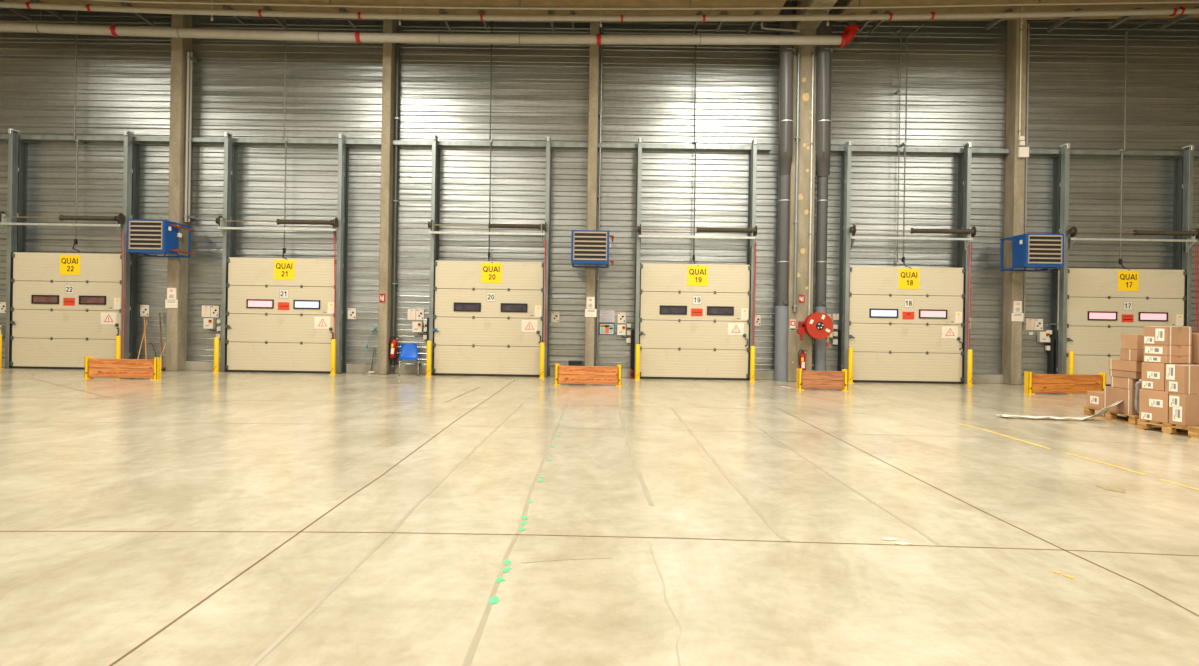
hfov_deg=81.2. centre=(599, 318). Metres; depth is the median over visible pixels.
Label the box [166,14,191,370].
concrete column
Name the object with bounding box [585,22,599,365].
concrete column
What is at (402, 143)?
steel girt
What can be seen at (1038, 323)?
sheet
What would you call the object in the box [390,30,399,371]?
vertical conduit
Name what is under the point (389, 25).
concrete column
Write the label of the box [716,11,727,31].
bracket
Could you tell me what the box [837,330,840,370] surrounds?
cable trunking
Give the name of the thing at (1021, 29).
vertical conduit
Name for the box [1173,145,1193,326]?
track
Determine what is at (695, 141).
conduit
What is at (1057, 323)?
vertical conduit
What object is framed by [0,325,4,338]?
control box
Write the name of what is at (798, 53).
vertical conduit
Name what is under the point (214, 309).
sheet
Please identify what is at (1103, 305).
door
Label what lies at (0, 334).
bollard
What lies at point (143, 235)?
grille
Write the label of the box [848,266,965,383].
door
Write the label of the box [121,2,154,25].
bracket
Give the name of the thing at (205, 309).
instruction sheet
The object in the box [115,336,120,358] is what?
bollard
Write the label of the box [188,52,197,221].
vertical conduit
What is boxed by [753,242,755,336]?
pull cord
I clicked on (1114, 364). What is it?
cardboard box
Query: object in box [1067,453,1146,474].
floor line
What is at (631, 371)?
block
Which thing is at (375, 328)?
pole
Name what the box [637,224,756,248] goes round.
shaft
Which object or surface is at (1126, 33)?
conduit
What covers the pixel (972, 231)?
shaft
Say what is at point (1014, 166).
concrete column
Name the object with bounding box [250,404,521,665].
joint
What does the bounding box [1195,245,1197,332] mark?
pull cord
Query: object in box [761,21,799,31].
pipe
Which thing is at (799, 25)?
roof beam
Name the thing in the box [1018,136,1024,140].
junction box
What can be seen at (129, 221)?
grille
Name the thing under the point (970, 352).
bollard
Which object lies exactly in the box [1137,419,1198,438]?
wooden pallet
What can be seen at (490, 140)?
conduit
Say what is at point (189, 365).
baseboard
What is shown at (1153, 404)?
cardboard box
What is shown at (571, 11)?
bracket
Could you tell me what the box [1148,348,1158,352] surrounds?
print
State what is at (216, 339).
bollard
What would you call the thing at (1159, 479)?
floor line
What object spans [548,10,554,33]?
bracket
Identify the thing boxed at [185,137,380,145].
steel girt
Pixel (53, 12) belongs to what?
bracket
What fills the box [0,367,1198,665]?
floor
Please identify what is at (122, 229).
pull cord
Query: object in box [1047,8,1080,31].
bracket
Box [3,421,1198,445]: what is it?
joint
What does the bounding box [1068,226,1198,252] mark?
shaft
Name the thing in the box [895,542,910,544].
scrap
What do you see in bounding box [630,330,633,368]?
cable trunking
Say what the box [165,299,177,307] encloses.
plate
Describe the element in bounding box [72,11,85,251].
conduit
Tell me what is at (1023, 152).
junction box
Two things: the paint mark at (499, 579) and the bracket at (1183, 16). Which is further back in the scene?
the bracket at (1183, 16)
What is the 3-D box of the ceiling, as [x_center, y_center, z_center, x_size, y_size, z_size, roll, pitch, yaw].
[0.147,-8.066,2.650,44.000,1.210,32.300,1,0,0]
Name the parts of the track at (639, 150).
wall post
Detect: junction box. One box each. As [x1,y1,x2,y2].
[832,339,837,345]
[1017,147,1028,158]
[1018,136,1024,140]
[1019,141,1024,146]
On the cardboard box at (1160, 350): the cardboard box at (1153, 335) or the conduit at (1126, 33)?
the cardboard box at (1153, 335)
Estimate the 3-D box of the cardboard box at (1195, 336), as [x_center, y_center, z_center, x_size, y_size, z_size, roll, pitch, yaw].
[8.960,0.436,10.496,0.482,0.449,0.424,1,0,-12]
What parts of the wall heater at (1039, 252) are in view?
bracket frame, frame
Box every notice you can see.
[167,288,175,298]
[587,297,594,308]
[1013,301,1021,312]
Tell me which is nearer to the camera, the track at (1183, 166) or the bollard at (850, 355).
the bollard at (850, 355)
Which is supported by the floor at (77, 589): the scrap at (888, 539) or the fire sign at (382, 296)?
the scrap at (888, 539)
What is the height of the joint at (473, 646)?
0.001 m
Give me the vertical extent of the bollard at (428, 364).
0.905 m
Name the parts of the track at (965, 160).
wall post, track rail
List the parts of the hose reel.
swing arm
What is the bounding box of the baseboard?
[2,358,1049,383]
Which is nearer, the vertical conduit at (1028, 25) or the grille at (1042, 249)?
the grille at (1042, 249)
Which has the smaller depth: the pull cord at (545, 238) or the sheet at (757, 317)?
the pull cord at (545, 238)
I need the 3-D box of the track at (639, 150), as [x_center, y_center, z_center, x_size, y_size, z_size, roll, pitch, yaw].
[1.003,-1.566,18.228,0.140,6.219,0.498,1,0,0]
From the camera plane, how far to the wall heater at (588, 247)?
16.98 m
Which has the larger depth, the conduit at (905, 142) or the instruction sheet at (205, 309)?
the instruction sheet at (205, 309)
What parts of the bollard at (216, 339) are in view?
post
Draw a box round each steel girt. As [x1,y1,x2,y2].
[0,135,169,142]
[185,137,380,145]
[393,140,587,148]
[598,143,771,151]
[831,146,1009,154]
[1029,149,1198,157]
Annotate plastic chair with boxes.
[399,344,418,375]
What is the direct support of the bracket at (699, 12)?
attached to the ceiling
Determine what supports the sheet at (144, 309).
attached to the wall
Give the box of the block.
[630,370,633,378]
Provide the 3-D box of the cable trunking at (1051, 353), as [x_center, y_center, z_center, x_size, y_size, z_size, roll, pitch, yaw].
[11.821,0.987,18.325,0.070,0.977,0.155,1,0,0]
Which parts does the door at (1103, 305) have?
number plate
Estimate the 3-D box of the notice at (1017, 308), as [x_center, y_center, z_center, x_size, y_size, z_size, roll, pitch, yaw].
[10.735,-0.309,17.961,0.207,0.300,0.066,1,0,0]
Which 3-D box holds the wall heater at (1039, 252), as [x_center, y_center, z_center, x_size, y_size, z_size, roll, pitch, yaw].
[10.797,-1.606,17.427,1.027,0.902,1.096,1,0,0]
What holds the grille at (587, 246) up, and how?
attached to the wall heater at (588, 247)
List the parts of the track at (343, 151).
wall post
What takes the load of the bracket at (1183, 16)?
attached to the ceiling
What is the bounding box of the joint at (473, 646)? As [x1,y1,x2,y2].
[462,405,566,665]
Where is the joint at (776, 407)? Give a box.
[776,407,1198,615]
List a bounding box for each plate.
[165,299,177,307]
[585,309,596,316]
[790,320,795,330]
[1011,313,1023,320]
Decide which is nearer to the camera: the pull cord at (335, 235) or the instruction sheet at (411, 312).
the pull cord at (335, 235)
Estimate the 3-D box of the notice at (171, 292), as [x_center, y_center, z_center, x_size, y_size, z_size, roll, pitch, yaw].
[-11.076,-0.656,18.114,0.234,0.298,0.066,1,0,0]
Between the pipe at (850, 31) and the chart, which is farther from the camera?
the chart
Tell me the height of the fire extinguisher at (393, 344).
0.620 m
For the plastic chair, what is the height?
0.800 m
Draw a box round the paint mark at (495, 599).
[489,596,498,603]
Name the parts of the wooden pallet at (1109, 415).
board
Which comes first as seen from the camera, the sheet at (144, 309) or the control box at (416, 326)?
the control box at (416, 326)
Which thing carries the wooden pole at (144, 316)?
on the floor at (77, 589)
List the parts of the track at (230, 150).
track rail, wall post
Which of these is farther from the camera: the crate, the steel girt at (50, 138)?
the steel girt at (50, 138)
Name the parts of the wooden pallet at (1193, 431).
board, board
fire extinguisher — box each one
[388,336,398,359]
[798,350,806,370]
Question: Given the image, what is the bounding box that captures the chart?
[599,323,613,334]
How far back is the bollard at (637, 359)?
17.76 m
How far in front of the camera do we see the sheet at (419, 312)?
18.50 m
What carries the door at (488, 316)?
on the floor at (77, 589)
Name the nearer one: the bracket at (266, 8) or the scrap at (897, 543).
the scrap at (897, 543)
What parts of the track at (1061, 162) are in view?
wall post, track rail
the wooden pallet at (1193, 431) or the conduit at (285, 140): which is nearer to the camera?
the wooden pallet at (1193, 431)
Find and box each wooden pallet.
[1084,406,1158,425]
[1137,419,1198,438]
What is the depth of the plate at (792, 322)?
17.86 m
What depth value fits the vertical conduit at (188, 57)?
18.19 m
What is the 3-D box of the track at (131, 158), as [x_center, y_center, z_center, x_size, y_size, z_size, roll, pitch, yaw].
[-12.302,-1.777,18.321,0.140,6.219,0.498,1,0,0]
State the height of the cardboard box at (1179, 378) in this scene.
0.412 m
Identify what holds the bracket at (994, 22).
attached to the ceiling
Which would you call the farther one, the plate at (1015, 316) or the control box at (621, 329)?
the control box at (621, 329)
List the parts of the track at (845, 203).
wall post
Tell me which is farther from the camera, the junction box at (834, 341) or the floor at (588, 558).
the junction box at (834, 341)
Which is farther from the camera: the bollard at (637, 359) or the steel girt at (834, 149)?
the steel girt at (834, 149)
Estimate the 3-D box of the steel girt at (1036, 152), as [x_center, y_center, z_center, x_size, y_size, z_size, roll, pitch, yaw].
[16.567,-4.268,18.255,11.252,0.110,0.220,1,0,0]
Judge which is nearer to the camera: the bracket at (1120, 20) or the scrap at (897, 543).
the scrap at (897, 543)
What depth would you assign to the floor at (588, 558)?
4.42 m
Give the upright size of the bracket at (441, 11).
0.130 m
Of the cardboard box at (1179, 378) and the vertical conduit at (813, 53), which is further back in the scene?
the vertical conduit at (813, 53)
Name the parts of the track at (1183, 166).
wall post, track rail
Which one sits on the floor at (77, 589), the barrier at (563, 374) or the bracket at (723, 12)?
the barrier at (563, 374)
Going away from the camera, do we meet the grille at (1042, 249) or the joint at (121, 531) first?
the joint at (121, 531)
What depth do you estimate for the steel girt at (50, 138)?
18.36 m
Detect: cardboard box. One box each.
[1087,391,1103,408]
[1104,386,1138,414]
[1108,359,1143,371]
[1109,369,1141,378]
[1111,376,1138,389]
[1120,349,1143,360]
[1121,334,1145,349]
[1139,389,1168,422]
[1141,362,1165,390]
[1144,326,1191,345]
[1144,344,1191,355]
[1144,355,1190,363]
[1165,364,1198,393]
[1169,393,1198,425]
[1191,333,1198,363]
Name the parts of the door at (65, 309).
number plate, warning plate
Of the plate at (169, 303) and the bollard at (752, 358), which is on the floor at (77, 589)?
the bollard at (752, 358)
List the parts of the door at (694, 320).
number plate, warning plate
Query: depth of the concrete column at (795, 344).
17.86 m
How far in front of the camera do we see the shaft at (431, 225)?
17.89 m
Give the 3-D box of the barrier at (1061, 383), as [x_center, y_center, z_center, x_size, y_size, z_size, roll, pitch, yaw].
[10.440,1.447,15.677,1.755,0.495,0.220,1,0,0]
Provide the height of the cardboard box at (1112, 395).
0.398 m
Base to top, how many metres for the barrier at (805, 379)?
0.475 m
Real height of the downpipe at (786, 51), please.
10.072 m
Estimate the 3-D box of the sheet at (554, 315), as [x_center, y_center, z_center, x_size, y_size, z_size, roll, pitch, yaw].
[-1.167,-0.048,18.486,0.216,0.290,0.018,1,0,0]
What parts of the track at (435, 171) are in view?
wall post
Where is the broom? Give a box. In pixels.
[159,313,165,370]
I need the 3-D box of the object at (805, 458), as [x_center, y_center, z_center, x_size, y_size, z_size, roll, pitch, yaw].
[2.324,1.564,7.829,0.139,0.001,6.008,1,0,0]
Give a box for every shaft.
[0,212,124,232]
[215,216,338,237]
[428,220,545,246]
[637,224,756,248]
[849,225,976,250]
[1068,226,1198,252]
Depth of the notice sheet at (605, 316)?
18.47 m
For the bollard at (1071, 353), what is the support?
on the floor at (77, 589)
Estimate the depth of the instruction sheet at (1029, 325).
18.39 m
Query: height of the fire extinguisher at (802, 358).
0.610 m
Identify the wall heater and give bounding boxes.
[127,219,194,257]
[571,230,614,267]
[1000,233,1063,270]
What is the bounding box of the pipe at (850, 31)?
[0,0,858,47]
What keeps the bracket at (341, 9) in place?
attached to the ceiling
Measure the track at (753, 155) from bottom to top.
6.219 m
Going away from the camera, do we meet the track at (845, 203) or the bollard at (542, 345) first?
the bollard at (542, 345)
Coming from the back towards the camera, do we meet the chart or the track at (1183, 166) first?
the chart
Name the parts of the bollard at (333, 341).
post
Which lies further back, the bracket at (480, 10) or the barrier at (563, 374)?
the bracket at (480, 10)
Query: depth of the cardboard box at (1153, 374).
10.35 m
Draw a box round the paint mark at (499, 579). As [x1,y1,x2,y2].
[495,577,504,581]
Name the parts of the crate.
lid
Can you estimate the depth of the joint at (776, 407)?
5.12 m
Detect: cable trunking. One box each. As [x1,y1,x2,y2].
[427,318,428,340]
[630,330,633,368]
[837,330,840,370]
[1048,338,1053,373]
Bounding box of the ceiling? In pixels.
[3,0,1198,21]
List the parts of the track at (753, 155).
wall post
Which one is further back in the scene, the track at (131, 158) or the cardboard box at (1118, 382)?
the track at (131, 158)
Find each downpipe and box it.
[774,0,794,381]
[812,9,832,370]
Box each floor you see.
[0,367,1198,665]
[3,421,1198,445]
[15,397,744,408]
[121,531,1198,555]
[521,558,596,562]
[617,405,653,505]
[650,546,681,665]
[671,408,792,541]
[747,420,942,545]
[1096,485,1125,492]
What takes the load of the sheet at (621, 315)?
attached to the wall
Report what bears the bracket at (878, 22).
attached to the ceiling
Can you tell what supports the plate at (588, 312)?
attached to the concrete column at (594, 26)
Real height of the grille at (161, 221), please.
0.690 m
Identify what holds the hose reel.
attached to the concrete column at (795, 344)
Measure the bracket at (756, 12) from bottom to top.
0.130 m
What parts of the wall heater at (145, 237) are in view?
frame, bracket frame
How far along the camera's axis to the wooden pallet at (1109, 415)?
11.48 m
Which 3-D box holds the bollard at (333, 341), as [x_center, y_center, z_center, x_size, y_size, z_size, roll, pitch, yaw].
[-6.797,0.968,17.868,0.140,0.905,0.140,1,0,0]
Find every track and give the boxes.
[5,128,26,368]
[121,130,139,368]
[220,131,237,371]
[335,133,348,373]
[429,134,439,374]
[543,136,551,376]
[634,137,641,378]
[747,139,757,380]
[838,140,851,370]
[957,142,971,383]
[1050,143,1069,383]
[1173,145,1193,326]
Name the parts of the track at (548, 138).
wall post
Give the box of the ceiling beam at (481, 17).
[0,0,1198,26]
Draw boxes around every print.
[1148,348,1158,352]
[1174,409,1179,419]
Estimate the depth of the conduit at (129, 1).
16.38 m
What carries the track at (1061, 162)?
attached to the wall
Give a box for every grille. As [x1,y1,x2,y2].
[129,221,130,248]
[130,222,160,249]
[161,221,162,249]
[574,233,605,260]
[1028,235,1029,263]
[1029,236,1060,263]
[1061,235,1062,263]
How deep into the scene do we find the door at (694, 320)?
18.06 m
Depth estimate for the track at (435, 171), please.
18.05 m
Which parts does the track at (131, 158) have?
track rail, wall post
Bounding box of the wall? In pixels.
[0,0,1198,375]
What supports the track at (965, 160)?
attached to the wall
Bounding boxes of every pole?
[135,320,147,368]
[144,316,146,358]
[363,327,376,373]
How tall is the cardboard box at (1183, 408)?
0.448 m
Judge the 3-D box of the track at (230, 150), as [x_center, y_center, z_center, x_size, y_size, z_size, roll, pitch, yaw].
[-9.695,-1.736,18.302,0.140,6.219,0.498,1,0,0]
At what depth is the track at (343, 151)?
18.18 m
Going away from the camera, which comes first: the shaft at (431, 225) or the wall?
the shaft at (431, 225)
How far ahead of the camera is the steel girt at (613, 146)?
18.25 m
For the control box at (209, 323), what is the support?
attached to the wall
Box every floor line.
[957,423,1050,448]
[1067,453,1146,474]
[1159,479,1198,489]
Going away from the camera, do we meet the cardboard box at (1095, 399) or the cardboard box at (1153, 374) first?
the cardboard box at (1153, 374)
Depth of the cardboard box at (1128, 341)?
11.06 m
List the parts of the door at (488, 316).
number plate, warning plate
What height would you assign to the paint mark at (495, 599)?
0.001 m
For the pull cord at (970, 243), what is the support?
hanging from the shaft at (972, 231)
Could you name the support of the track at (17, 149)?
attached to the wall
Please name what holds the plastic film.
on the floor at (77, 589)
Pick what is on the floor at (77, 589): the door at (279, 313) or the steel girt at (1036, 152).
the door at (279, 313)
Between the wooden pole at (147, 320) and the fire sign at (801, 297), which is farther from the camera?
the wooden pole at (147, 320)
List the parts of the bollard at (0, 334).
post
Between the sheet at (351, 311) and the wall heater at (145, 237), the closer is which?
the wall heater at (145, 237)
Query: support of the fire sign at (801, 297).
attached to the concrete column at (795, 344)
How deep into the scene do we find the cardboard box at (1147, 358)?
10.25 m
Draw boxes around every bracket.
[0,0,32,20]
[30,0,62,18]
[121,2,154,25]
[223,5,245,24]
[264,5,286,28]
[339,7,355,27]
[439,9,452,32]
[479,9,487,29]
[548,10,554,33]
[570,10,574,30]
[693,11,701,34]
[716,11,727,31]
[747,11,759,34]
[859,10,877,30]
[869,10,890,33]
[986,9,1012,29]
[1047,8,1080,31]
[1108,7,1142,28]
[1157,7,1198,30]
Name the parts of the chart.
red panel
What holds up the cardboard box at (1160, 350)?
on the cardboard box at (1147, 358)
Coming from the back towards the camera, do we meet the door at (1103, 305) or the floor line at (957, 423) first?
the door at (1103, 305)
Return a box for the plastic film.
[996,400,1122,419]
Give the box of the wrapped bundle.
[1134,379,1140,412]
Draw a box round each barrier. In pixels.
[82,356,160,379]
[554,363,621,385]
[796,368,848,390]
[1024,372,1105,393]
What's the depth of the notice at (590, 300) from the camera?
18.04 m
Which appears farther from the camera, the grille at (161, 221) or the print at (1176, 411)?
the grille at (161, 221)
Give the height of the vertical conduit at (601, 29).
8.966 m
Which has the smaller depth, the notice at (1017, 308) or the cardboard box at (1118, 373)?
the cardboard box at (1118, 373)
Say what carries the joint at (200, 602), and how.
on the floor at (77, 589)
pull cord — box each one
[121,229,124,358]
[334,235,335,338]
[545,238,545,345]
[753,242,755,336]
[967,243,971,351]
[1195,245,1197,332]
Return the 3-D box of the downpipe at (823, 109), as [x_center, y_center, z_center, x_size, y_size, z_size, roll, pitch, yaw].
[5.696,-3.418,17.911,0.489,10.072,0.703,1,0,0]
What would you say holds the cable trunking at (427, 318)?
attached to the wall
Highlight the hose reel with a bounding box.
[796,312,832,346]
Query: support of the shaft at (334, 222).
attached to the track at (230, 150)
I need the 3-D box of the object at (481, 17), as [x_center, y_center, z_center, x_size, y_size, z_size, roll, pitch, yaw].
[-0.095,-7.331,16.738,31.598,0.710,0.208,1,0,0]
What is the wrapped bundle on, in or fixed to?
on the wooden pallet at (1109, 415)
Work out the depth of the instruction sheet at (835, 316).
18.43 m
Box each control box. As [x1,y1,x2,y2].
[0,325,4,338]
[203,318,216,330]
[412,322,424,334]
[617,325,627,337]
[1037,332,1049,344]
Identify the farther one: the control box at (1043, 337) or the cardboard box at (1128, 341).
the control box at (1043, 337)
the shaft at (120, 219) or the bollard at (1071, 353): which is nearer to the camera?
the bollard at (1071, 353)
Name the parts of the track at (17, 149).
track rail, wall post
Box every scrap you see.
[881,538,896,540]
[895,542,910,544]
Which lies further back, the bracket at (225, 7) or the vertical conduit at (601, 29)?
the vertical conduit at (601, 29)
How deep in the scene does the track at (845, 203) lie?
18.05 m
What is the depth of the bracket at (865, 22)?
17.45 m
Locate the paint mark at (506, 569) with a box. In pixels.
[503,567,511,571]
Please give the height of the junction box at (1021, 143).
0.141 m
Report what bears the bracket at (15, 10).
attached to the ceiling
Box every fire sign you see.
[380,294,384,301]
[799,295,804,302]
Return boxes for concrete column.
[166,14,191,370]
[378,19,396,374]
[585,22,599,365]
[787,0,816,381]
[1002,20,1026,384]
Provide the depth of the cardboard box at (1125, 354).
11.07 m
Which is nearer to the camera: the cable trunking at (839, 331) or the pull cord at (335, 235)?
the pull cord at (335, 235)
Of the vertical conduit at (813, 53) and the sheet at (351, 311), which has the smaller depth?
the vertical conduit at (813, 53)
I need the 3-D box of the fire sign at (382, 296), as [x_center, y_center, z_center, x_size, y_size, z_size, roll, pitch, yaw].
[-5.610,-0.540,18.087,0.140,0.227,0.018,1,0,0]
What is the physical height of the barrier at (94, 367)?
0.495 m
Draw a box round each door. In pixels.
[9,252,121,369]
[224,257,336,373]
[432,260,543,376]
[639,263,750,380]
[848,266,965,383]
[1066,268,1187,385]
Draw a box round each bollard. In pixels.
[0,334,3,368]
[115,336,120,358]
[212,337,219,372]
[329,339,335,374]
[426,341,431,375]
[539,342,544,377]
[635,344,639,379]
[750,346,755,381]
[848,347,852,382]
[965,349,972,384]
[1068,351,1073,373]
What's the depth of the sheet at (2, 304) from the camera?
18.58 m
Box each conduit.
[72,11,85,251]
[92,0,1198,9]
[184,52,197,221]
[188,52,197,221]
[282,17,287,258]
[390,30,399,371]
[488,21,492,262]
[595,25,603,365]
[692,26,698,265]
[792,47,800,311]
[808,48,814,314]
[895,21,901,262]
[900,23,923,268]
[1018,24,1022,135]
[1022,24,1030,329]
[1050,268,1059,329]
[1119,17,1156,270]
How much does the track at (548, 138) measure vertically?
6.219 m
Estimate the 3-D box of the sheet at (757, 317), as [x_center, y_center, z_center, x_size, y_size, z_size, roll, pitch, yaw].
[4.165,0.042,18.448,0.158,0.290,0.018,1,0,0]
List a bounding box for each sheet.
[0,302,5,312]
[140,305,148,315]
[202,305,209,316]
[210,306,218,316]
[348,308,355,318]
[407,309,415,319]
[416,309,423,319]
[551,312,559,322]
[600,310,614,321]
[618,312,625,322]
[755,315,760,325]
[833,314,838,319]
[1025,319,1033,329]
[1034,319,1042,329]
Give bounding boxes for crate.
[568,360,581,365]
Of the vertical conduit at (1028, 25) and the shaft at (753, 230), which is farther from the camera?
the vertical conduit at (1028, 25)
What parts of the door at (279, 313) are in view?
number plate, warning plate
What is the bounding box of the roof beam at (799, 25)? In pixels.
[795,0,836,29]
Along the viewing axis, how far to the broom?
18.30 m
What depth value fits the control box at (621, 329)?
18.34 m
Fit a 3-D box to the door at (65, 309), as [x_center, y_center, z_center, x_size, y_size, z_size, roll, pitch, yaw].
[-13.829,-0.204,18.165,3.030,3.024,0.126,1,0,0]
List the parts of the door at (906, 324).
number plate, warning plate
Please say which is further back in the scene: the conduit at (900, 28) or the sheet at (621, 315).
the sheet at (621, 315)
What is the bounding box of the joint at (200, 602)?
[109,380,514,665]

